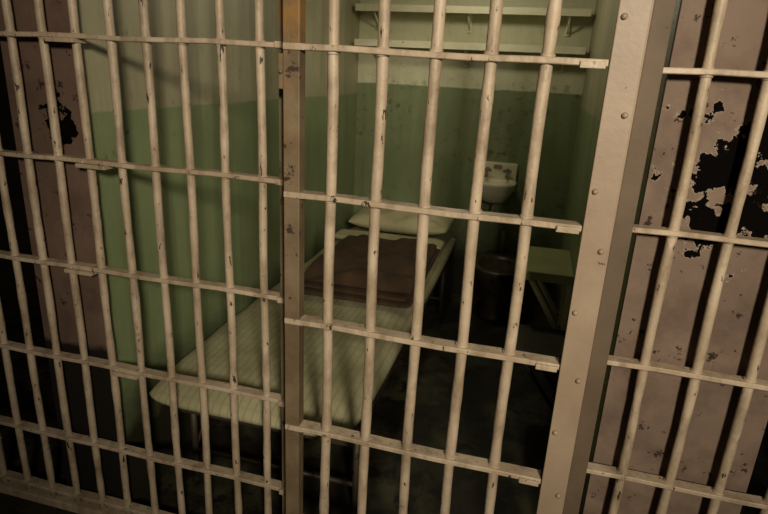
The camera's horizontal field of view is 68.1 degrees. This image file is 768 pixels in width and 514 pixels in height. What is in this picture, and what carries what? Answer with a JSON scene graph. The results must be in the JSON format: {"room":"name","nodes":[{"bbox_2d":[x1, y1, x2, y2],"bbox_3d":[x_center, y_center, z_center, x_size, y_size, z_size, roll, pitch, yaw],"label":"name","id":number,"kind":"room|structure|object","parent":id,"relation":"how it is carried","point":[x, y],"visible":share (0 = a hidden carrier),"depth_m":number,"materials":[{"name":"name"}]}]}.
{"room":"prison interior","nodes":[
{"label":"prison interior","id":0,"kind":"room"},
{"bbox_2d":[0,43,36,299],"bbox_3d":[-2.684,-0.756,3.546,0.200,2.220,2.700,7,19,13],"label":"wall","id":1,"kind":"structure","parent":0,"point":[8,288],"depth_m":3.90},
{"bbox_2d":[0,0,131,501],"bbox_3d":[-1.035,-0.114,1.835,0.270,2.220,0.020,7,19,13],"label":"wall","id":2,"kind":"structure","parent":0,"point":[56,14],"depth_m":1.82,"materials":[{"name":"paint"}]},
{"bbox_2d":[77,0,359,502],"bbox_3d":[-0.662,-0.531,3.173,0.270,2.220,2.880,7,19,13],"label":"wall","id":3,"kind":"structure","parent":0,"point":[200,14],"depth_m":2.29,"materials":[{"name":"paint"}]},
{"bbox_2d":[0,286,767,513],"bbox_3d":[-0.416,1.359,1.162,6.200,0.100,7.550,7,19,13],"label":"floor","id":4,"kind":"structure","parent":0,"point":[528,415],"depth_m":2.63,"materials":[{"name":"concrete"}]},
{"bbox_2d":[0,0,285,513],"bbox_3d":[-1.086,-0.095,1.801,1.752,2.200,0.060,7,19,13],"label":"bars","id":5,"kind":"object","parent":4,"relation":"in","point":[26,486],"visible":0.94,"depth_m":1.75,"materials":[{"name":"paint"}]},
{"bbox_2d":[149,226,454,512],"bbox_3d":[-0.170,0.369,3.170,0.795,0.560,2.570,7,19,13],"label":"cot","id":6,"kind":"object","parent":4,"relation":"on","point":[348,349],"visible":0.41,"depth_m":2.21,"materials":[{"name":"fabric"}]},
{"bbox_2d":[304,234,439,307],"bbox_3d":[-0.047,0.021,3.130,0.612,0.127,0.950,7,19,13],"label":"folded blanket","id":7,"kind":"object","parent":6,"relation":"on","point":[396,258],"visible":0.77,"depth_m":2.92,"materials":[{"name":"brown fabric"}]},
{"bbox_2d":[335,229,443,249],"bbox_3d":[0.028,-0.117,3.706,0.720,0.040,0.180,7,19,13],"label":"sheet","id":8,"kind":"object","parent":6,"relation":"on","point":[342,233],"visible":0.5,"depth_m":3.71,"materials":[{"name":"fabric"}]},
{"bbox_2d":[348,206,454,235],"bbox_3d":[0.138,-0.280,3.993,0.680,0.183,0.480,7,19,13],"label":"bed pillow","id":9,"kind":"object","parent":6,"relation":"on","point":[392,221],"visible":0.7,"depth_m":3.81,"materials":[{"name":"fabric"}]},
{"bbox_2d":[474,229,515,322],"bbox_3d":[0.804,0.140,4.015,0.360,0.567,0.551,7,19,13],"label":"toilet","id":10,"kind":"object","parent":4,"relation":"on","point":[494,269],"visible":0.85,"depth_m":3.94,"materials":[{"name":"ceramic"}]},
{"bbox_2d":[562,0,767,513],"bbox_3d":[1.353,0.219,1.220,1.695,2.200,0.060,7,19,13],"label":"bars","id":11,"kind":"object","parent":4,"relation":"in","point":[653,68],"visible":1,"depth_m":1.35,"materials":[{"name":"paint"}]},
{"bbox_3d":[0.165,-0.928,1.063,4.200,0.160,0.080,7,19,13],"label":"door","id":12,"kind":"structure","parent":4,"relation":"on","visible":0},
{"bbox_2d":[278,0,608,513],"bbox_3d":[0.076,0.125,1.423,0.724,2.070,0.048,7,19,13],"label":"door","id":13,"kind":"structure","parent":12,"relation":"attached to","point":[291,63],"depth_m":1.38,"materials":[{"name":"paint"}]},
{"bbox_2d":[353,0,595,306],"bbox_3d":[0.570,-0.802,4.198,1.570,2.220,0.200,7,19,13],"label":"wall","id":14,"kind":"structure","parent":0,"point":[460,88],"depth_m":4.03,"materials":[{"name":"paint"}]},
{"bbox_2d":[354,39,585,71],"bbox_3d":[0.549,-1.354,3.811,1.510,0.146,0.204,7,19,13],"label":"shelf","id":15,"kind":"object","parent":14,"relation":"attached to","point":[466,47],"visible":0.75,"depth_m":3.70,"materials":[{"name":"paint"}]},
{"bbox_2d":[355,3,591,35],"bbox_3d":[0.559,-1.563,3.742,1.510,0.146,0.204,7,19,13],"label":"shelf","id":16,"kind":"object","parent":14,"relation":"attached to","point":[470,10],"visible":0.85,"depth_m":3.64,"materials":[{"name":"paint"}]},
{"bbox_2d":[482,161,517,211],"bbox_3d":[0.772,-0.438,3.982,0.290,0.418,0.302,7,19,13],"label":"washbasin","id":17,"kind":"object","parent":14,"relation":"attached to","point":[499,182],"visible":0.74,"depth_m":4.00,"materials":[{"name":"ceramic"}]},
{"bbox_2d":[550,0,680,513],"bbox_3d":[1.169,-0.295,2.736,0.385,2.220,2.880,7,19,13],"label":"wall","id":18,"kind":"structure","parent":0,"point":[605,15],"depth_m":2.87,"materials":[{"name":"paint"}]},
{"bbox_2d":[516,324,565,412],"bbox_3d":[0.724,0.549,2.722,0.254,0.342,0.296,7,19,13],"label":"seat","id":19,"kind":"object","parent":18,"relation":"attached to","point":[531,339],"visible":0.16,"depth_m":2.66,"materials":[{"name":"paint"}]},
{"bbox_2d":[525,246,573,330],"bbox_3d":[0.854,0.188,3.037,0.238,0.366,0.465,7,19,13],"label":"folding table","id":20,"kind":"object","parent":18,"relation":"attached to","point":[550,265],"visible":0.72,"depth_m":2.85,"materials":[{"name":"green paint"}]},
{"bbox_2d":[536,0,654,513],"bbox_3d":[0.472,0.150,1.375,0.064,2.150,0.167,7,19,13],"label":"door jamb","id":21,"kind":"object","parent":18,"relation":"attached to","point":[633,20],"depth_m":1.24,"materials":[{"name":"beige metal"}]},
{"bbox_2d":[582,0,767,513],"bbox_3d":[0.797,0.122,1.399,0.385,2.220,0.020,7,19,13],"label":"wall","id":22,"kind":"structure","parent":0,"point":[743,40],"depth_m":1.38,"materials":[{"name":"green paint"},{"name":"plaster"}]}
]}

